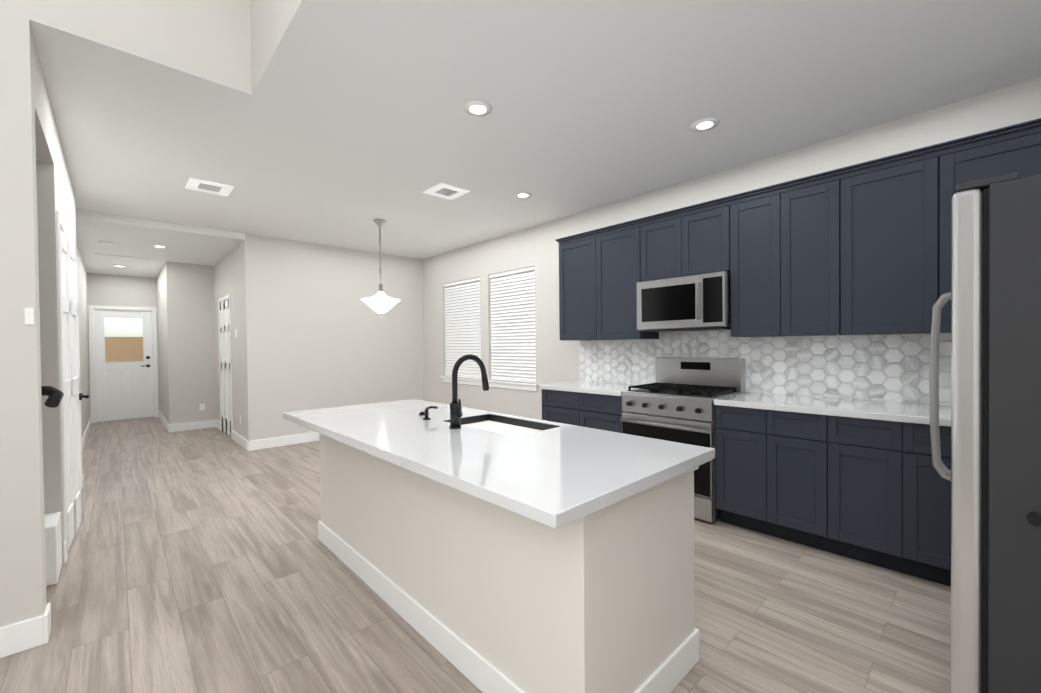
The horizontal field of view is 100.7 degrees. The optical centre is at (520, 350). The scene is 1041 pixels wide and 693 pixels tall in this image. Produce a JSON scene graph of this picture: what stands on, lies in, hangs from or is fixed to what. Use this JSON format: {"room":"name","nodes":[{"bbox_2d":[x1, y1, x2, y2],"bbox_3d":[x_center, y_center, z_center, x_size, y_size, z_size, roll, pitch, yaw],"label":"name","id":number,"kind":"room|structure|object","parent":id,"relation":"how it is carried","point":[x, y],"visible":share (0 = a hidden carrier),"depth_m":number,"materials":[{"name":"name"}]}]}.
{"room":"kitchen","nodes":[
{"label":"kitchen","id":0,"kind":"room"},
{"bbox_2d":[0,0,89,626],"bbox_3d":[-5.036,-0.639,4.819,0.210,3.900,8.170,-1,1,-43],"label":"wall","id":1,"kind":"structure","parent":0,"point":[36,190],"depth_m":1.90,"materials":[{"name":"grey paint"}]},
{"bbox_2d":[56,211,70,558],"bbox_3d":[-3.492,0.225,3.272,0.134,2.177,1.754,-1,1,-43],"label":"door frame","id":2,"kind":"structure","parent":1,"relation":"attached to","point":[62,227],"depth_m":2.68,"materials":[{"name":"white wood"}]},
{"bbox_2d":[60,229,89,549],"bbox_3d":[-3.427,0.257,3.334,0.138,2.090,1.616,-1,1,-43],"label":"hall door","id":3,"kind":"structure","parent":1,"relation":"in","point":[73,395],"depth_m":3.02,"materials":[{"name":"white wood"}]},
{"bbox_2d":[82,416,91,451],"bbox_3d":[-6.028,1.243,5.949,0.014,0.130,4.930,-1,1,-43],"label":"baseboard","id":4,"kind":"structure","parent":1,"relation":"attached to","point":[86,432],"depth_m":6.37,"materials":[{"name":"white"}]},
{"bbox_2d":[87,273,158,415],"bbox_3d":[-7.436,-0.653,8.087,1.190,3.900,0.120,-1,1,-43],"label":"wall","id":5,"kind":"structure","parent":0,"point":[118,290],"depth_m":8.03,"materials":[{"name":"grey paint"}]},
{"bbox_2d":[88,305,158,422],"bbox_3d":[-7.425,0.238,8.089,0.934,2.117,0.134,-1,1,-43],"label":"door frame","id":6,"kind":"structure","parent":5,"relation":"attached to","point":[91,308],"depth_m":7.91,"materials":[{"name":"white wood"}]},
{"bbox_2d":[94,310,153,421],"bbox_3d":[-7.404,0.272,8.068,0.790,2.030,0.104,-1,1,-43],"label":"front door","id":7,"kind":"structure","parent":5,"relation":"in","point":[123,365],"depth_m":8.06,"materials":[{"name":"white painted wood"},{"name":"glass"},{"name":"black metal"}]},
{"bbox_2d":[0,0,251,626],"bbox_3d":[-3.041,-0.616,1.170,4.240,3.900,0.120,-1,1,-43],"label":"wall","id":8,"kind":"structure","parent":0,"point":[209,40],"depth_m":2.24,"materials":[{"name":"grey paint"}]},
{"bbox_2d":[0,609,50,658],"bbox_3d":[-3.313,1.276,0.827,3.254,0.130,0.014,-1,1,-43],"label":"baseboard","id":9,"kind":"structure","parent":8,"relation":"attached to","point":[21,636],"depth_m":1.89,"materials":[{"name":"white"}]},
{"bbox_2d":[24,308,33,324],"bbox_3d":[-2.169,-0.152,1.903,0.028,0.075,0.006,-1,1,-43],"label":"switch plate","id":10,"kind":"object","parent":8,"relation":"attached to","point":[29,315],"visible":1,"depth_m":1.90,"materials":[{"name":"white plastic"}]},
{"bbox_2d":[41,386,63,407],"bbox_3d":[-3.103,-0.473,1.266,2.401,1.528,0.114,-1,1,-43],"label":"stair handrail","id":11,"kind":"object","parent":8,"relation":"attached to","point":[55,397],"visible":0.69,"depth_m":2.06,"materials":[{"name":"black"}]},
{"bbox_2d":[250,0,300,91],"bbox_3d":[-0.264,-2.037,1.191,0.120,1.118,3.650,-1,1,-43],"label":"soffit","id":12,"kind":"structure","parent":0,"point":[270,20],"depth_m":2.24,"materials":[{"name":"grey paint"}]},
{"bbox_2d":[256,235,423,438],"bbox_3d":[-2.570,-0.685,6.458,2.430,3.900,0.120,-1,1,-43],"label":"wall","id":13,"kind":"structure","parent":0,"point":[328,337],"depth_m":6.22,"materials":[{"name":"grey paint"}]},
{"bbox_2d":[232,430,245,448],"bbox_3d":[-3.834,1.221,5.890,0.017,0.130,0.980,-1,1,-43],"label":"baseboard","id":14,"kind":"structure","parent":13,"relation":"attached to","point":[236,437],"depth_m":5.87,"materials":[{"name":"white"}]},
{"bbox_2d":[246,432,318,450],"bbox_3d":[-2.569,1.202,6.373,2.524,0.130,0.017,-1,1,-43],"label":"baseboard","id":15,"kind":"structure","parent":13,"relation":"attached to","point":[259,444],"depth_m":5.77,"materials":[{"name":"white"}]},
{"bbox_2d":[0,417,950,692],"bbox_3d":[-3.371,1.366,3.801,7.540,0.120,11.940,-1,1,-43],"label":"floor","id":16,"kind":"structure","parent":0,"point":[204,561],"depth_m":2.19,"materials":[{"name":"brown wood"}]},
{"bbox_2d":[44,512,61,585],"bbox_3d":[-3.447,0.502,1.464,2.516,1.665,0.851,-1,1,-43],"label":"baseboard","id":17,"kind":"structure","parent":16,"relation":"on","point":[53,548],"depth_m":2.42,"materials":[{"name":"white"}]},
{"bbox_2d":[171,419,215,431],"bbox_3d":[-5.323,1.223,7.037,0.610,0.130,0.017,-1,1,-43],"label":"baseboard","id":18,"kind":"structure","parent":16,"relation":"on","point":[185,426],"depth_m":7.02,"materials":[{"name":"white"}]},
{"bbox_2d":[157,234,258,440],"bbox_3d":[-5.231,-0.663,6.975,0.740,3.900,4.520,-1,1,-43],"label":"wall block","id":19,"kind":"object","parent":16,"relation":"on","point":[189,296],"visible":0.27,"depth_m":6.91,"materials":[{"name":"grey paint"}]},
{"bbox_2d":[159,411,170,431],"bbox_3d":[-6.291,1.226,7.599,0.017,0.130,2.164,-1,1,-43],"label":"baseboard","id":20,"kind":"structure","parent":19,"relation":"attached to","point":[162,418],"depth_m":7.23,"materials":[{"name":"white wood"}]},
{"bbox_2d":[200,404,204,410],"bbox_3d":[-5.247,0.931,7.109,0.070,0.110,0.006,-1,1,-43],"label":"electrical outlet plate","id":21,"kind":"object","parent":19,"relation":"attached to","point":[202,406],"visible":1,"depth_m":7.11,"materials":[{"name":"white plastic"}]},
{"bbox_2d":[220,300,230,436],"bbox_3d":[-4.496,0.262,6.598,0.035,2.025,0.792,-1,1,-43],"label":"closet door","id":22,"kind":"structure","parent":19,"relation":"attached to","point":[225,368],"depth_m":6.58,"materials":[{"name":"white wood"}]},
{"bbox_2d":[215,419,220,429],"bbox_3d":[-4.956,1.218,7.080,0.014,0.130,0.370,-1,1,-43],"label":"baseboard","id":23,"kind":"structure","parent":16,"relation":"on","point":[217,421],"depth_m":7.07,"materials":[{"name":"white wood"}]},
{"bbox_2d":[218,294,232,438],"bbox_3d":[-4.466,0.230,6.625,0.134,2.107,0.934,-1,1,-43],"label":"door frame","id":24,"kind":"structure","parent":16,"relation":"on","point":[227,297],"depth_m":6.27,"materials":[{"name":"white wood"}]},
{"bbox_2d":[318,434,698,692],"bbox_3d":[-0.325,0.865,2.367,0.758,0.852,2.308,-1,1,-43],"label":"kitchen island","id":25,"kind":"object","parent":16,"relation":"on","point":[483,551],"depth_m":1.61,"materials":[{"name":"white paint"}]},
{"bbox_2d":[283,399,714,529],"bbox_3d":[-0.385,0.420,2.282,0.960,0.040,2.400,-1,1,-43],"label":"island countertop","id":26,"kind":"structure","parent":25,"relation":"on","point":[553,475],"depth_m":1.69,"materials":[{"name":"white stone"}]},
{"bbox_2d":[542,390,570,424],"bbox_3d":[0.632,0.819,4.397,0.626,0.876,0.549,-1,1,-43],"label":"base cabinet","id":27,"kind":"object","parent":16,"relation":"on","point":[556,404],"depth_m":4.23,"materials":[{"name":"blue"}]},
{"bbox_2d":[571,394,623,432],"bbox_3d":[0.919,0.820,4.091,0.626,0.876,0.530,-1,1,-43],"label":"base cabinet","id":28,"kind":"object","parent":16,"relation":"on","point":[596,411],"depth_m":3.88,"materials":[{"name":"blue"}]},
{"bbox_2d":[539,382,638,397],"bbox_3d":[0.756,0.364,4.241,0.644,0.040,0.973,-1,1,-43],"label":"countertop","id":29,"kind":"structure","parent":28,"relation":"on","point":[616,390],"depth_m":4.12,"materials":[{"name":"white stone"}]},
{"bbox_2d":[620,357,744,522],"bbox_3d":[1.331,0.664,3.581,0.716,1.190,0.762,-1,1,-43],"label":"range","id":30,"kind":"object","parent":16,"relation":"on","point":[674,402],"visible":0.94,"depth_m":3.42,"materials":[{"name":"silver metal"}]},
{"bbox_2d":[715,406,754,530],"bbox_3d":[1.770,0.822,3.186,0.626,0.876,0.398,-1,1,-43],"label":"base cabinet","id":31,"kind":"object","parent":16,"relation":"on","point":[735,428],"depth_m":3.03,"materials":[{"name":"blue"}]},
{"bbox_2d":[755,410,810,546],"bbox_3d":[1.981,0.822,2.961,0.626,0.876,0.459,-1,1,-43],"label":"base cabinet","id":32,"kind":"object","parent":16,"relation":"on","point":[782,441],"depth_m":2.81,"materials":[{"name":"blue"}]},
{"bbox_2d":[811,414,882,566],"bbox_3d":[2.214,0.823,2.714,0.626,0.876,0.464,-1,1,-43],"label":"base cabinet","id":33,"kind":"object","parent":16,"relation":"on","point":[849,475],"depth_m":2.56,"materials":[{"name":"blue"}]},
{"bbox_2d":[714,390,950,425],"bbox_3d":[2.333,0.367,2.564,0.644,0.040,2.075,-1,1,-43],"label":"countertop","id":34,"kind":"structure","parent":33,"relation":"on","point":[918,414],"depth_m":2.72,"materials":[{"name":"white stone"}]},
{"bbox_2d":[883,422,950,586],"bbox_3d":[2.449,0.823,2.463,0.626,0.876,0.464,-1,1,-43],"label":"base cabinet","id":35,"kind":"object","parent":16,"relation":"on","point":[916,499],"depth_m":2.34,"materials":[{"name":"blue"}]},
{"bbox_2d":[929,172,1040,692],"bbox_3d":[1.940,0.373,1.420,0.932,1.812,0.858,-1,1,-43],"label":"fridge","id":36,"kind":"object","parent":16,"relation":"on","point":[994,472],"visible":1,"depth_m":1.30,"materials":[{"name":"grey metal"}]},
{"bbox_2d":[29,0,1040,277],"bbox_3d":[-2.242,-1.509,4.856,4.120,0.180,11.700,-1,1,-43],"label":"ceiling","id":37,"kind":"structure","parent":0,"point":[345,122],"depth_m":2.64,"materials":[{"name":"white paint"}]},
{"bbox_2d":[99,241,112,244],"bbox_3d":[-5.319,-1.377,5.533,0.130,0.033,0.130,-1,1,-43],"label":"smoke detector","id":38,"kind":"object","parent":37,"relation":"attached to","point":[105,243],"visible":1,"depth_m":5.50,"materials":[{"name":"white plastic"}]},
{"bbox_2d":[92,252,149,258],"bbox_3d":[-5.853,-1.393,6.335,0.620,0.010,0.090,-1,1,-43],"label":"ceiling vent","id":39,"kind":"object","parent":37,"relation":"in","point":[120,255],"visible":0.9,"depth_m":6.30,"materials":[{"name":"white metal"}]},
{"bbox_2d":[151,245,167,247],"bbox_3d":[-4.837,-1.398,5.780,0.176,0.008,0.176,-1,1,-43],"label":"recessed light","id":40,"kind":"object","parent":37,"relation":"in","point":[160,246],"visible":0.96,"depth_m":5.77,"materials":[{"name":"white plastic"}]},
{"bbox_2d":[185,178,233,195],"bbox_3d":[-2.816,-1.476,3.905,0.320,0.010,0.320,-1,1,-43],"label":"ceiling vent","id":41,"kind":"object","parent":37,"relation":"in","point":[208,187],"visible":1,"depth_m":3.89,"materials":[{"name":"white metal"}]},
{"bbox_2d":[361,219,400,316],"bbox_3d":[-1.623,-0.948,5.000,0.444,1.117,0.444,-1,1,-43],"label":"pendant light","id":42,"kind":"object","parent":37,"relation":"hanging from","point":[380,302],"visible":0.98,"depth_m":4.93,"materials":[{"name":"white glass"}]},
{"bbox_2d":[423,183,469,199],"bbox_3d":[-0.703,-1.500,4.080,0.320,0.010,0.320,-1,1,-43],"label":"ceiling vent","id":43,"kind":"object","parent":37,"relation":"in","point":[445,191],"visible":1,"depth_m":4.06,"materials":[{"name":"white metal"}]},
{"bbox_2d":[464,101,491,116],"bbox_3d":[-0.262,-1.488,2.655,0.176,0.008,0.176,-1,1,-43],"label":"recessed light","id":44,"kind":"object","parent":37,"relation":"in","point":[477,108],"visible":1,"depth_m":2.64,"materials":[{"name":"white plastic"}]},
{"bbox_2d":[514,192,531,197],"bbox_3d":[0.025,-1.510,4.187,0.176,0.008,0.176,-1,1,-43],"label":"recessed light","id":45,"kind":"object","parent":37,"relation":"in","point":[522,195],"visible":1,"depth_m":4.18,"materials":[{"name":"white plastic"}]},
{"bbox_2d":[691,118,718,131],"bbox_3d":[1.230,-1.506,2.877,0.176,0.008,0.176,-1,1,-43],"label":"recessed light","id":46,"kind":"object","parent":37,"relation":"in","point":[704,124],"visible":1,"depth_m":2.87,"materials":[{"name":"white plastic"}]},
{"bbox_2d":[422,77,1040,419],"bbox_3d":[0.859,-0.699,4.671,0.120,3.900,7.420,-1,1,-43],"label":"wall","id":47,"kind":"structure","parent":0,"point":[557,358],"depth_m":4.84,"materials":[{"name":"grey paint"}]},
{"bbox_2d":[440,376,481,385],"bbox_3d":[-0.875,0.453,6.481,0.105,0.090,1.050,-1,1,-43],"label":"window sill","id":48,"kind":"structure","parent":47,"relation":"attached to","point":[468,381],"depth_m":6.37,"materials":[{"name":"white"}]},
{"bbox_2d":[489,266,535,382],"bbox_3d":[-0.108,-0.321,5.671,0.050,1.452,0.896,-1,1,-43],"label":"window blind","id":49,"kind":"object","parent":47,"relation":"attached to","point":[512,336],"visible":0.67,"depth_m":5.65,"materials":[{"name":"white plastic"}]},
{"bbox_2d":[488,380,537,390],"bbox_3d":[-0.112,0.454,5.669,0.105,0.090,1.000,-1,1,-43],"label":"window sill","id":50,"kind":"structure","parent":47,"relation":"attached to","point":[515,385],"depth_m":5.59,"materials":[{"name":"white"}]},
{"bbox_2d":[492,270,534,288],"bbox_3d":[-0.069,-0.322,5.707,0.055,1.460,0.920,-1,1,-43],"label":"window","id":51,"kind":"structure","parent":47,"relation":"in","point":[514,274],"depth_m":5.70,"materials":[{"name":"white plastic"}]},
{"bbox_2d":[558,234,590,339],"bbox_3d":[0.716,-0.630,4.491,0.331,1.040,0.546,-1,1,-43],"label":"upper cabinet","id":52,"kind":"object","parent":47,"relation":"attached to","point":[574,288],"depth_m":4.43,"materials":[{"name":"blue"}]},
{"bbox_2d":[587,222,658,339],"bbox_3d":[1.007,-0.630,4.181,0.331,1.040,0.545,-1,1,-43],"label":"upper cabinet","id":53,"kind":"object","parent":47,"relation":"attached to","point":[613,254],"depth_m":4.07,"materials":[{"name":"blue"}]},
{"bbox_2d":[639,214,670,281],"bbox_3d":[1.346,-0.884,3.814,0.331,0.530,0.445,-1,1,-43],"label":"upper cabinet","id":54,"kind":"object","parent":47,"relation":"attached to","point":[654,233],"depth_m":3.76,"materials":[{"name":"blue wood"}]},
{"bbox_2d":[671,198,726,277],"bbox_3d":[1.569,-0.884,3.577,0.331,0.530,0.445,-1,1,-43],"label":"upper cabinet","id":55,"kind":"object","parent":47,"relation":"attached to","point":[698,234],"depth_m":3.47,"materials":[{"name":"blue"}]},
{"bbox_2d":[637,271,730,331],"bbox_3d":[1.420,-0.391,3.661,0.448,0.440,0.762,-1,1,-43],"label":"microwave","id":56,"kind":"object","parent":55,"relation":"attached to","point":[699,302],"visible":0.96,"depth_m":3.49,"materials":[{"name":"silver metal"}]},
{"bbox_2d":[727,190,766,336],"bbox_3d":[1.864,-0.628,3.269,0.331,1.040,0.402,-1,1,-43],"label":"upper cabinet","id":57,"kind":"object","parent":47,"relation":"attached to","point":[746,214],"depth_m":3.21,"materials":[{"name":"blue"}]},
{"bbox_2d":[579,330,950,405],"bbox_3d":[1.966,0.060,3.420,0.003,0.560,3.826,-1,1,-43],"label":"backsplash","id":58,"kind":"structure","parent":47,"relation":"attached to","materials":[{"name":"tile"}]},
{"bbox_2d":[767,174,826,336],"bbox_3d":[2.080,-0.627,3.040,0.331,1.040,0.467,-1,1,-43],"label":"upper cabinet","id":59,"kind":"object","parent":47,"relation":"attached to","point":[796,211],"depth_m":2.98,"materials":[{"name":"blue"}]},
{"bbox_2d":[827,154,918,335],"bbox_3d":[2.355,-0.627,2.747,0.331,1.040,0.585,-1,1,-43],"label":"upper cabinet","id":60,"kind":"object","parent":47,"relation":"attached to","point":[863,248],"depth_m":2.68,"materials":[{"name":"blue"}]},
{"bbox_2d":[919,122,1038,333],"bbox_3d":[2.662,-0.626,2.420,0.331,1.040,0.559,-1,1,-43],"label":"upper cabinet","id":61,"kind":"object","parent":47,"relation":"attached to","point":[941,169],"depth_m":2.44,"materials":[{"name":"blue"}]},
{"bbox_2d":[1039,122,1040,174],"bbox_3d":[2.941,-0.625,2.124,0.331,1.040,0.496,-1,1,-43],"label":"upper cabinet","id":62,"kind":"object","parent":47,"relation":"attached to","point":[1039,122],"depth_m":2.19,"materials":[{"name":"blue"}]},
{"bbox_3d":[-0.832,-0.323,6.520,0.055,1.460,0.970,-1,1,-43],"label":"window","id":63,"kind":"structure","parent":0,"visible":0},
{"bbox_2d":[443,277,480,378],"bbox_3d":[-0.871,-0.323,6.483,0.050,1.452,0.946,-1,1,-43],"label":"window blind","id":64,"kind":"object","parent":63,"relation":"attached to","point":[462,318],"visible":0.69,"depth_m":6.46,"materials":[{"name":"white plastic"}]}
]}

